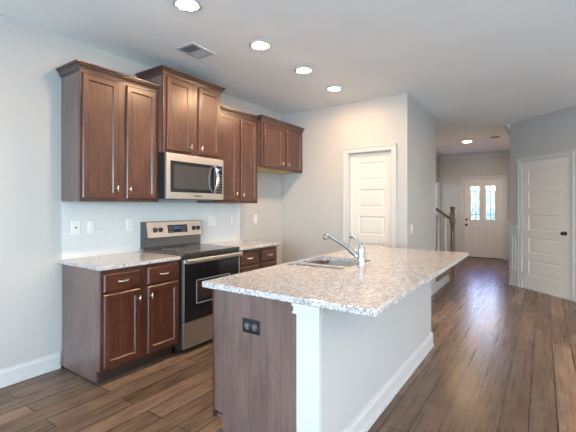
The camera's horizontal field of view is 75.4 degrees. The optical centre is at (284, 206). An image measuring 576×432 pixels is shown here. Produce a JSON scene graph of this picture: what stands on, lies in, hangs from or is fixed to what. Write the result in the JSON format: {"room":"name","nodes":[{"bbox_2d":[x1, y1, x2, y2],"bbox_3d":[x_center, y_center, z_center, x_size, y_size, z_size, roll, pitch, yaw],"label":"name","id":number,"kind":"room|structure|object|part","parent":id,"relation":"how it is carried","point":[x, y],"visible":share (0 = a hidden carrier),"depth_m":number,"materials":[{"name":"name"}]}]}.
{"room":"kitchen","nodes":[
{"label":"kitchen","id":0,"kind":"room"},
{"bbox_2d":[0,14,281,368],"bbox_3d":[-2.032,-0.045,3.014,0.120,2.780,9.637,0,0,35],"label":"wall","id":1,"kind":"structure","parent":0,"point":[30,83],"depth_m":2.98,"materials":[{"name":"paint"}]},
{"bbox_2d":[0,352,60,387],"bbox_3d":[-3.294,1.279,1.060,0.026,0.132,4.988,0,0,35],"label":"baseboard","id":2,"kind":"structure","parent":1,"relation":"attached to","point":[23,371],"depth_m":2.92,"materials":[{"name":"white paint"}]},
{"bbox_2d":[55,59,160,201],"bbox_3d":[-1.535,-0.597,3.308,0.360,1.104,0.777,0,0,35],"label":"upper cabinet","id":3,"kind":"object","parent":1,"relation":"attached to","point":[109,118],"visible":1,"depth_m":3.13,"materials":[{"name":"brown wood"}]},
{"bbox_3d":[-1.551,-0.052,3.347,0.286,0.010,0.724,0,0,35],"label":"underside panel","id":4,"kind":"part","parent":3,"relation":"part of","materials":[{"name":"brown wood"}]},
{"bbox_3d":[-1.521,-0.569,3.083,0.019,0.996,0.304,0,0,35],"label":"cabinet door","id":5,"kind":"part","parent":3,"relation":"part of","materials":[{"name":"brown wood"}]},
{"bbox_3d":[-1.538,-1.116,3.310,0.353,0.066,0.777,0,0,35],"label":"crown moulding","id":6,"kind":"part","parent":3,"relation":"part of","materials":[{"name":"brown wood"}]},
{"bbox_3d":[-1.424,-0.570,3.259,0.018,1.050,0.731,0,0,35],"label":"frame","id":7,"kind":"part","parent":3,"relation":"part of","materials":[{"name":"brown wood"}]},
{"bbox_3d":[-1.305,-0.569,3.397,0.019,0.996,0.305,0,0,35],"label":"cabinet door","id":8,"kind":"part","parent":3,"relation":"part of","materials":[{"name":"brown wood"}]},
{"bbox_2d":[62,202,239,259],"bbox_3d":[-1.239,0.200,4.049,0.008,0.489,2.235,0,0,35],"label":"backsplash","id":9,"kind":"structure","parent":1,"relation":"attached to","point":[110,236],"depth_m":3.58,"materials":[{"name":"white tile"}]},
{"bbox_2d":[71,221,79,234],"bbox_3d":[-1.803,0.180,3.217,0.011,0.120,0.076,0,0,35],"label":"wall outlet","id":10,"kind":"object","parent":9,"relation":"attached to","point":[75,225],"visible":1,"depth_m":3.21,"materials":[{"name":"white plastic"}]},
{"bbox_2d":[87,220,94,233],"bbox_3d":[-1.728,0.180,3.325,0.010,0.114,0.062,0,0,35],"label":"light switch","id":11,"kind":"object","parent":9,"relation":"attached to","point":[90,224],"visible":1,"depth_m":3.32,"materials":[{"name":"white plastic"}]},
{"bbox_2d":[126,219,132,230],"bbox_3d":[-1.512,0.177,3.638,0.009,0.118,0.070,0,0,35],"label":"wall outlet","id":12,"kind":"object","parent":9,"relation":"attached to","point":[129,222],"visible":1,"depth_m":3.63,"materials":[{"name":"white plastic"}]},
{"bbox_2d":[208,216,215,225],"bbox_3d":[-0.886,0.175,4.545,0.010,0.116,0.116,0,0,35],"label":"light switch","id":13,"kind":"object","parent":9,"relation":"attached to","point":[211,219],"visible":1,"depth_m":4.54,"materials":[{"name":"white plastic"}]},
{"bbox_2d":[231,215,234,223],"bbox_3d":[-0.670,0.165,4.858,0.009,0.114,0.070,0,0,35],"label":"wall outlet","id":14,"kind":"object","parent":9,"relation":"attached to","point":[232,216],"visible":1,"depth_m":4.85,"materials":[{"name":"white plastic"}]},
{"bbox_2d":[135,65,225,159],"bbox_3d":[-1.069,-0.918,3.921,0.430,0.802,0.851,0,0,35],"label":"upper cabinet","id":15,"kind":"object","parent":1,"relation":"attached to","point":[188,105],"visible":0.87,"depth_m":3.73,"materials":[{"name":"brown wood"}]},
{"bbox_3d":[-1.037,-0.890,3.662,0.019,0.694,0.297,0,0,35],"label":"cabinet door","id":16,"kind":"part","parent":15,"relation":"part of","materials":[{"name":"brown wood"}]},
{"bbox_3d":[-1.072,-1.286,3.923,0.423,0.066,0.851,0,0,35],"label":"crown moulding","id":17,"kind":"part","parent":15,"relation":"part of","materials":[{"name":"brown wood"}]},
{"bbox_2d":[158,152,222,199],"bbox_3d":[-1.036,-0.294,3.898,0.509,0.442,0.754,0,0,35],"label":"microwave oven","id":18,"kind":"object","parent":15,"relation":"attached to","point":[180,176],"visible":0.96,"depth_m":3.71,"materials":[{"name":"silver metal"}]},
{"bbox_2d":[158,152,164,198],"bbox_3d":[-1.083,-0.297,3.930,0.395,0.436,0.754,0,0,35],"label":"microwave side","id":19,"kind":"object","parent":18,"relation":"in","point":[161,156],"depth_m":3.53,"materials":[{"name":"black metal"}]},
{"bbox_3d":[-0.919,-0.292,3.758,0.005,0.299,0.573,0,0,35],"label":"glass panel","id":20,"kind":"part","parent":18,"relation":"part of","materials":[{"name":"black glass"}]},
{"bbox_3d":[-0.732,-0.292,3.966,0.087,0.310,0.038,0,0,35],"label":"bow handle","id":21,"kind":"part","parent":18,"relation":"part of","materials":[{"name":"silver metal"}]},
{"bbox_3d":[-0.720,-0.292,4.047,0.005,0.299,0.114,0,0,35],"label":"control panel","id":22,"kind":"part","parent":18,"relation":"part of","materials":[{"name":"black glass"}]},
{"bbox_3d":[-0.942,-0.891,3.834,0.018,0.748,0.759,0,0,35],"label":"frame","id":23,"kind":"part","parent":15,"relation":"part of","materials":[{"name":"brown wood"}]},
{"bbox_3d":[-0.811,-0.890,3.989,0.019,0.694,0.298,0,0,35],"label":"cabinet door","id":24,"kind":"part","parent":15,"relation":"part of","materials":[{"name":"brown wood"}]},
{"bbox_2d":[197,104,258,202],"bbox_3d":[-0.669,-0.599,4.561,0.360,1.107,0.744,0,0,35],"label":"upper cabinet","id":25,"kind":"object","parent":1,"relation":"attached to","point":[238,129],"visible":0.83,"depth_m":4.50,"materials":[{"name":"brown wood"}]},
{"bbox_3d":[-0.664,-0.569,4.325,0.019,0.996,0.300,0,0,35],"label":"cabinet door","id":26,"kind":"part","parent":25,"relation":"part of","materials":[{"name":"brown wood"}]},
{"bbox_3d":[-0.572,-0.570,4.493,0.018,1.050,0.744,0,0,35],"label":"frame","id":27,"kind":"part","parent":25,"relation":"part of","materials":[{"name":"brown wood"}]},
{"bbox_3d":[-0.672,-1.118,4.563,0.353,0.069,0.744,0,0,35],"label":"crown moulding","id":28,"kind":"part","parent":25,"relation":"part of","materials":[{"name":"brown wood"}]},
{"bbox_3d":[-0.447,-0.569,4.638,0.019,0.996,0.299,0,0,35],"label":"cabinet door","id":29,"kind":"part","parent":25,"relation":"part of","materials":[{"name":"brown wood"}]},
{"bbox_2d":[256,114,304,173],"bbox_3d":[-0.164,-0.833,5.239,0.420,0.666,1.035,0,0,35],"label":"upper cabinet","id":30,"kind":"object","parent":1,"relation":"attached to","point":[279,143],"visible":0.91,"depth_m":5.07,"materials":[{"name":"brown wood"}]},
{"bbox_3d":[-0.147,-0.804,4.966,0.019,0.556,0.407,0,0,35],"label":"cabinet door","id":31,"kind":"part","parent":30,"relation":"part of","materials":[{"name":"brown wood"}]},
{"bbox_3d":[-0.180,-0.507,5.278,0.346,0.010,0.983,0,0,35],"label":"underside panel","id":32,"kind":"part","parent":30,"relation":"part of","materials":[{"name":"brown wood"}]},
{"bbox_3d":[-0.167,-1.132,5.241,0.413,0.068,1.035,0,0,35],"label":"crown moulding","id":33,"kind":"part","parent":30,"relation":"part of","materials":[{"name":"brown wood"}]},
{"bbox_3d":[0.136,-0.804,5.377,0.019,0.556,0.390,0,0,35],"label":"cabinet door","id":34,"kind":"part","parent":30,"relation":"part of","materials":[{"name":"brown wood"}]},
{"bbox_2d":[0,0,575,154],"bbox_3d":[2.205,-1.510,3.042,9.420,0.150,14.740,0,0,35],"label":"ceiling","id":35,"kind":"structure","parent":0,"point":[480,67],"depth_m":3.38,"materials":[{"name":"paint"}]},
{"bbox_2d":[173,0,201,11],"bbox_3d":[-0.690,-1.426,2.635,0.200,0.019,0.200,0,0,35],"label":"recessed light","id":36,"kind":"object","parent":35,"relation":"in","point":[184,5],"visible":1,"depth_m":2.63,"materials":[{"name":"white paint"}]},
{"bbox_2d":[175,42,214,58],"bbox_3d":[-0.822,-1.431,3.425,0.225,0.008,0.280,0,0,35],"label":"ceiling vent","id":37,"kind":"object","parent":35,"relation":"in","point":[192,49],"visible":1,"depth_m":3.42,"materials":[{"name":"white metal"}]},
{"bbox_2d":[249,40,270,49],"bbox_3d":[-0.219,-1.426,3.306,0.200,0.019,0.200,0,0,35],"label":"recessed light","id":38,"kind":"object","parent":35,"relation":"in","point":[261,45],"visible":1,"depth_m":3.28,"materials":[{"name":"white paint"}]},
{"bbox_2d":[294,67,312,73],"bbox_3d":[0.199,-1.426,3.910,0.200,0.019,0.200,0,0,35],"label":"recessed light","id":39,"kind":"object","parent":35,"relation":"in","point":[301,70],"visible":1,"depth_m":3.88,"materials":[{"name":"white paint"}]},
{"bbox_2d":[326,86,342,91],"bbox_3d":[0.599,-1.426,4.517,0.200,0.019,0.200,0,0,35],"label":"recessed light","id":40,"kind":"object","parent":35,"relation":"in","point":[330,88],"visible":1,"depth_m":4.49,"materials":[{"name":"white paint"}]},
{"bbox_2d":[0,257,575,431],"bbox_3d":[2.205,1.405,3.042,9.420,0.120,14.740,0,0,35],"label":"floor","id":41,"kind":"structure","parent":0,"point":[502,358],"depth_m":2.80,"materials":[{"name":"brown wood"}]},
{"bbox_2d":[61,260,178,384],"bbox_3d":[-1.393,0.911,3.231,0.649,0.868,0.742,0,0,35],"label":"base cabinet","id":42,"kind":"object","parent":41,"relation":"on","point":[115,322],"visible":0.98,"depth_m":2.98,"materials":[{"name":"brown wood"}]},
{"bbox_2d":[59,251,180,270],"bbox_3d":[-1.412,0.461,3.235,0.644,0.030,0.758,0,0,35],"label":"countertop","id":43,"kind":"structure","parent":42,"relation":"on","point":[122,260],"depth_m":3.09,"materials":[{"name":"stone"}]},
{"bbox_3d":[-1.269,0.577,2.915,0.019,0.136,0.306,0,0,35],"label":"drawer","id":44,"kind":"part","parent":42,"relation":"part of","materials":[{"name":"brown wood"}]},
{"bbox_3d":[-1.269,0.941,2.915,0.019,0.552,0.306,0,0,35],"label":"cabinet door","id":45,"kind":"part","parent":42,"relation":"part of","materials":[{"name":"brown wood"}]},
{"bbox_3d":[-1.175,0.859,3.087,0.018,0.764,0.731,0,0,35],"label":"frame","id":46,"kind":"part","parent":42,"relation":"part of","materials":[{"name":"brown wood"}]},
{"bbox_3d":[-1.052,0.577,3.230,0.019,0.136,0.317,0,0,35],"label":"drawer","id":47,"kind":"part","parent":42,"relation":"part of","materials":[{"name":"brown wood"}]},
{"bbox_3d":[-1.052,0.941,3.230,0.019,0.552,0.317,0,0,35],"label":"cabinet door","id":48,"kind":"part","parent":42,"relation":"part of","materials":[{"name":"brown wood"}]},
{"bbox_2d":[140,220,242,352],"bbox_3d":[-0.947,0.749,3.836,0.708,1.192,0.756,0,0,35],"label":"range","id":49,"kind":"object","parent":41,"relation":"on","point":[198,262],"visible":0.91,"depth_m":3.62,"materials":[{"name":"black metal"}]},
{"bbox_3d":[-1.184,0.365,4.002,0.005,0.084,0.724,0,0,35],"label":"glass","id":50,"kind":"part","parent":49,"relation":"part of","materials":[{"name":"grey metal"}]},
{"bbox_2d":[174,257,181,349],"bbox_3d":[-0.976,0.876,3.857,0.620,0.848,0.754,0,0,35],"label":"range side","id":51,"kind":"object","parent":49,"relation":"in","point":[178,346],"depth_m":3.38,"materials":[{"name":"black metal"}]},
{"bbox_2d":[144,244,238,256],"bbox_3d":[-0.938,0.438,3.830,0.583,0.029,0.756,0,0,35],"label":"cooktop","id":52,"kind":"object","parent":49,"relation":"in","point":[187,250],"depth_m":3.72,"materials":[{"name":"grey glass"}]},
{"bbox_3d":[-0.710,1.175,3.673,0.022,0.236,0.750,0,0,35],"label":"storage drawer","id":53,"kind":"part","parent":49,"relation":"part of","materials":[{"name":"silver metal"}]},
{"bbox_3d":[-0.711,0.468,3.674,0.024,0.030,0.750,0,0,35],"label":"rail","id":54,"kind":"part","parent":49,"relation":"part of","materials":[{"name":"silver metal"}]},
{"bbox_3d":[-0.706,0.766,3.670,0.026,0.562,0.752,0,0,35],"label":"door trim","id":55,"kind":"part","parent":49,"relation":"part of","materials":[{"name":"black glass"}]},
{"bbox_3d":[-0.709,0.767,3.672,0.026,0.555,0.750,0,0,35],"label":"oven door","id":56,"kind":"part","parent":49,"relation":"part of","materials":[{"name":"black glass"}]},
{"bbox_3d":[-0.677,0.497,3.650,0.054,0.044,0.742,0,0,35],"label":"oven handle","id":57,"kind":"part","parent":49,"relation":"part of","materials":[{"name":"silver metal"}]},
{"bbox_2d":[239,246,276,272],"bbox_3d":[-0.537,0.911,4.470,0.649,0.868,0.744,0,0,35],"label":"base cabinet","id":58,"kind":"object","parent":41,"relation":"on","point":[252,259],"visible":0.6,"depth_m":4.33,"materials":[{"name":"brown wood"}]},
{"bbox_2d":[211,240,279,250],"bbox_3d":[-0.544,0.461,4.490,0.644,0.030,0.770,0,0,35],"label":"countertop","id":59,"kind":"structure","parent":58,"relation":"on","point":[242,244],"depth_m":4.43,"materials":[{"name":"stone"}]},
{"bbox_3d":[-0.399,0.577,4.174,0.019,0.136,0.313,0,0,35],"label":"drawer","id":60,"kind":"part","parent":58,"relation":"part of","materials":[{"name":"brown wood"}]},
{"bbox_3d":[-0.399,0.941,4.174,0.019,0.552,0.313,0,0,35],"label":"cabinet door","id":61,"kind":"part","parent":58,"relation":"part of","materials":[{"name":"brown wood"}]},
{"bbox_3d":[-0.190,0.577,4.477,0.019,0.136,0.304,0,0,35],"label":"drawer","id":62,"kind":"part","parent":58,"relation":"part of","materials":[{"name":"brown wood"}]},
{"bbox_3d":[-0.190,0.941,4.477,0.019,0.552,0.304,0,0,35],"label":"cabinet door","id":63,"kind":"part","parent":58,"relation":"part of","materials":[{"name":"brown wood"}]},
{"bbox_2d":[213,260,433,431],"bbox_3d":[0.483,0.913,2.918,0.804,0.864,2.248,0,0,35],"label":"kitchen island","id":64,"kind":"object","parent":41,"relation":"on","point":[308,368],"visible":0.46,"depth_m":2.06,"materials":[{"name":"white paint"}]},
{"bbox_2d":[243,317,259,335],"bbox_3d":[-0.186,0.655,2.036,0.122,0.078,0.011,0,0,35],"label":"power outlet","id":65,"kind":"object","parent":64,"relation":"attached to","point":[251,326],"visible":1,"depth_m":2.03,"materials":[{"name":"black plastic"}]},
{"bbox_2d":[244,322,249,329],"bbox_3d":[-0.208,0.655,2.049,0.042,0.042,0.004,0,0,35],"label":"receptacle","id":66,"kind":"object","parent":65,"relation":"attached to","point":[246,324],"depth_m":2.05,"materials":[{"name":"grey plastic"}]},
{"bbox_2d":[251,324,256,331],"bbox_3d":[-0.166,0.655,2.019,0.042,0.042,0.004,0,0,35],"label":"receptacle","id":67,"kind":"object","parent":65,"relation":"attached to","point":[253,326],"depth_m":2.02,"materials":[{"name":"grey plastic"}]},
{"bbox_3d":[-0.172,0.913,2.045,0.574,0.864,0.018,0,0,35],"label":"panel","id":68,"kind":"part","parent":64,"relation":"part of","materials":[{"name":"brown wood"}]},
{"bbox_3d":[0.199,0.862,3.102,0.018,0.758,2.178,0,0,35],"label":"frame","id":69,"kind":"part","parent":64,"relation":"part of","materials":[{"name":"brown wood"}]},
{"bbox_3d":[0.118,0.939,1.841,0.130,0.812,0.026,0,0,35],"label":"corner post","id":70,"kind":"part","parent":64,"relation":"part of","materials":[{"name":"white paint"}]},
{"bbox_2d":[202,246,467,316],"bbox_3d":[0.645,0.463,2.928,1.087,0.034,2.460,0,0,35],"label":"island countertop","id":71,"kind":"structure","parent":64,"relation":"on","point":[389,275],"depth_m":2.25,"materials":[{"name":"stone"}]},
{"bbox_2d":[299,259,356,269],"bbox_3d":[0.368,0.564,3.015,0.505,0.217,0.665,0,0,35],"label":"sink","id":72,"kind":"object","parent":71,"relation":"in","point":[333,264],"visible":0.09,"depth_m":3.04,"materials":[{"name":"silver metal"}]},
{"bbox_3d":[0.436,0.577,3.112,0.505,0.192,0.429,0,0,35],"label":"sink bowl","id":73,"kind":"part","parent":72,"relation":"part of","materials":[{"name":"silver metal"}]},
{"bbox_2d":[323,233,365,265],"bbox_3d":[0.463,0.327,2.932,0.367,0.238,0.072,0,0,35],"label":"faucet","id":74,"kind":"object","parent":71,"relation":"on","point":[360,256],"visible":1,"depth_m":2.87,"materials":[{"name":"silver metal"}]},
{"bbox_3d":[0.446,0.309,2.943,0.327,0.200,0.050,0,0,35],"label":"spout","id":75,"kind":"part","parent":74,"relation":"part of","materials":[{"name":"silver metal"}]},
{"bbox_3d":[0.558,0.265,2.866,0.110,0.113,0.039,0,0,35],"label":"lever handle","id":76,"kind":"part","parent":74,"relation":"part of","materials":[{"name":"silver metal"}]},
{"bbox_3d":[0.751,1.279,2.744,0.166,0.132,2.230,0,0,35],"label":"baseboard","id":77,"kind":"part","parent":64,"relation":"part of","materials":[{"name":"white paint"}]},
{"bbox_2d":[436,206,455,290],"bbox_3d":[1.526,0.409,7.230,3.123,1.872,1.096,0,0,35],"label":"staircase","id":78,"kind":"structure","parent":41,"relation":"on","point":[445,277],"depth_m":6.74,"materials":[{"name":"white paint"}]},
{"bbox_3d":[2.615,-0.144,7.067,0.970,0.767,0.068,0,0,35],"label":"handrail","id":79,"kind":"part","parent":78,"relation":"part of","materials":[{"name":"brown wood"}]},
{"bbox_3d":[3.047,0.665,6.768,0.096,1.359,0.096,0,0,35],"label":"newel post","id":80,"kind":"part","parent":78,"relation":"part of","materials":[{"name":"brown wood"}]},
{"bbox_2d":[282,93,409,265],"bbox_3d":[0.783,-0.045,5.289,1.927,2.780,0.120,0,0,35],"label":"wall","id":81,"kind":"structure","parent":0,"point":[312,199],"depth_m":5.31,"materials":[{"name":"paint"}]},
{"bbox_2d":[343,143,396,249],"bbox_3d":[1.153,0.267,5.020,0.750,2.155,0.142,0,0,35],"label":"door","id":82,"kind":"structure","parent":81,"relation":"in","point":[369,172],"depth_m":5.03,"materials":[{"name":"white paint"}]},
{"bbox_2d":[410,96,435,285],"bbox_3d":[1.960,-0.045,5.403,0.120,2.780,1.406,0,0,35],"label":"wall","id":83,"kind":"structure","parent":0,"point":[422,121],"depth_m":5.29,"materials":[{"name":"paint"}]},
{"bbox_2d":[431,283,436,295],"bbox_3d":[1.982,1.279,5.306,0.026,0.132,1.541,0,0,35],"label":"baseboard","id":84,"kind":"structure","parent":83,"relation":"attached to","point":[434,286],"depth_m":5.77,"materials":[{"name":"white paint"}]},
{"bbox_2d":[436,158,438,217],"bbox_3d":[3.227,-0.045,8.920,0.120,2.780,3.614,0,0,35],"label":"wall","id":85,"kind":"structure","parent":0,"point":[437,159],"depth_m":10.28,"materials":[{"name":"paint"}]},
{"bbox_2d":[436,218,439,250],"bbox_3d":[3.286,0.769,8.873,0.030,0.912,3.585,0,0,35],"label":"trim","id":86,"kind":"structure","parent":85,"relation":"attached to","point":[436,218],"depth_m":10.15,"materials":[{"name":"white paint"}]},
{"bbox_2d":[436,177,440,217],"bbox_3d":[4.075,-0.235,10.081,0.135,1.110,0.700,0,0,35],"label":"window","id":87,"kind":"structure","parent":85,"relation":"in","point":[438,179],"depth_m":10.27,"materials":[{"name":"white paint"}]},
{"bbox_3d":[4.044,-0.235,10.103,0.060,0.960,0.510,0,0,35],"label":"frame","id":88,"kind":"part","parent":87,"relation":"part of","materials":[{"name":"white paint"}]},
{"bbox_2d":[436,151,441,158],"bbox_3d":[3.313,-1.379,8.851,0.100,0.112,3.600,0,0,35],"label":"trim","id":89,"kind":"structure","parent":85,"relation":"attached to","point":[438,155],"depth_m":10.03,"materials":[{"name":"white paint"}]},
{"bbox_2d":[439,154,509,218],"bbox_3d":[7.186,-0.045,8.466,7.150,2.780,0.140,0,0,35],"label":"wall","id":90,"kind":"structure","parent":0,"point":[451,171],"depth_m":10.07,"materials":[{"name":"paint"}]},
{"bbox_2d":[440,218,509,254],"bbox_3d":[5.082,0.769,9.816,1.883,0.912,0.030,0,0,35],"label":"trim","id":91,"kind":"structure","parent":90,"relation":"attached to","point":[457,229],"depth_m":10.20,"materials":[{"name":"white paint"}]},
{"bbox_2d":[440,150,509,158],"bbox_3d":[5.057,-1.379,9.791,1.900,0.112,0.100,0,0,35],"label":"trim","id":92,"kind":"structure","parent":90,"relation":"attached to","point":[498,152],"depth_m":9.81,"materials":[{"name":"white paint"}]},
{"bbox_2d":[461,175,506,259],"bbox_3d":[5.218,0.269,9.789,1.081,2.152,0.200,0,0,35],"label":"door","id":93,"kind":"structure","parent":90,"relation":"in","point":[481,238],"depth_m":9.75,"materials":[{"name":"white paint"}]},
{"bbox_3d":[5.044,-0.095,9.869,0.242,0.916,0.018,0,0,35],"label":"glazing frame","id":94,"kind":"part","parent":93,"relation":"part of","materials":[{"name":"glass"}]},
{"bbox_3d":[5.337,-0.095,9.667,0.242,0.916,0.018,0,0,35],"label":"glazing frame","id":95,"kind":"part","parent":93,"relation":"part of","materials":[{"name":"glass"}]},
{"bbox_2d":[510,106,575,291],"bbox_3d":[4.173,-0.045,5.331,0.120,2.780,2.320,0,0,-10],"label":"wall","id":96,"kind":"structure","parent":0,"point":[553,132],"depth_m":5.85,"materials":[{"name":"paint"}]},
{"bbox_2d":[509,225,516,277],"bbox_3d":[3.906,0.769,6.374,0.030,0.912,0.172,0,0,-10],"label":"trim","id":97,"kind":"structure","parent":96,"relation":"attached to","point":[513,228],"depth_m":6.38,"materials":[{"name":"white paint"}]},
{"bbox_2d":[509,277,575,301],"bbox_3d":[4.100,1.279,5.327,0.026,0.132,2.300,0,0,-10],"label":"baseboard","id":98,"kind":"structure","parent":96,"relation":"attached to","point":[512,281],"depth_m":6.35,"materials":[{"name":"white paint"}]},
{"bbox_2d":[517,150,574,300],"bbox_3d":[4.055,0.268,5.793,0.186,2.154,1.000,0,0,-10],"label":"door","id":99,"kind":"structure","parent":96,"relation":"in","point":[546,182],"depth_m":5.74,"materials":[{"name":"white paint"}]},
{"bbox_3d":[4.953,-0.045,7.864,0.120,2.780,3.389,0,0,35],"label":"wall","id":100,"kind":"structure","parent":0,"visible":0},
{"bbox_2d":[505,124,509,135],"bbox_3d":[4.850,-1.387,7.896,0.085,0.097,3.425,0,0,35],"label":"trim","id":101,"kind":"structure","parent":100,"relation":"attached to","point":[507,126],"depth_m":6.63,"materials":[{"name":"white paint"}]},
{"bbox_2d":[508,224,509,268],"bbox_3d":[4.872,0.769,7.878,0.030,0.912,3.430,0,0,35],"label":"trim","id":102,"kind":"structure","parent":100,"relation":"attached to","point":[509,224],"depth_m":6.53,"materials":[{"name":"white paint"}]},
{"label":"outside","id":103,"kind":"structure","parent":0,"visible":0},
{"bbox_3d":[-1.880,1.560,3.129,120.000,0.170,120.000,0,0,35],"label":"ground","id":104,"kind":"structure","parent":103,"visible":0},
{"bbox_2d":[471,187,494,219],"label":"window","id":105,"kind":"structure","parent":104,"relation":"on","point":[473,188],"depth_m":13.67,"materials":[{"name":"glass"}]}
]}

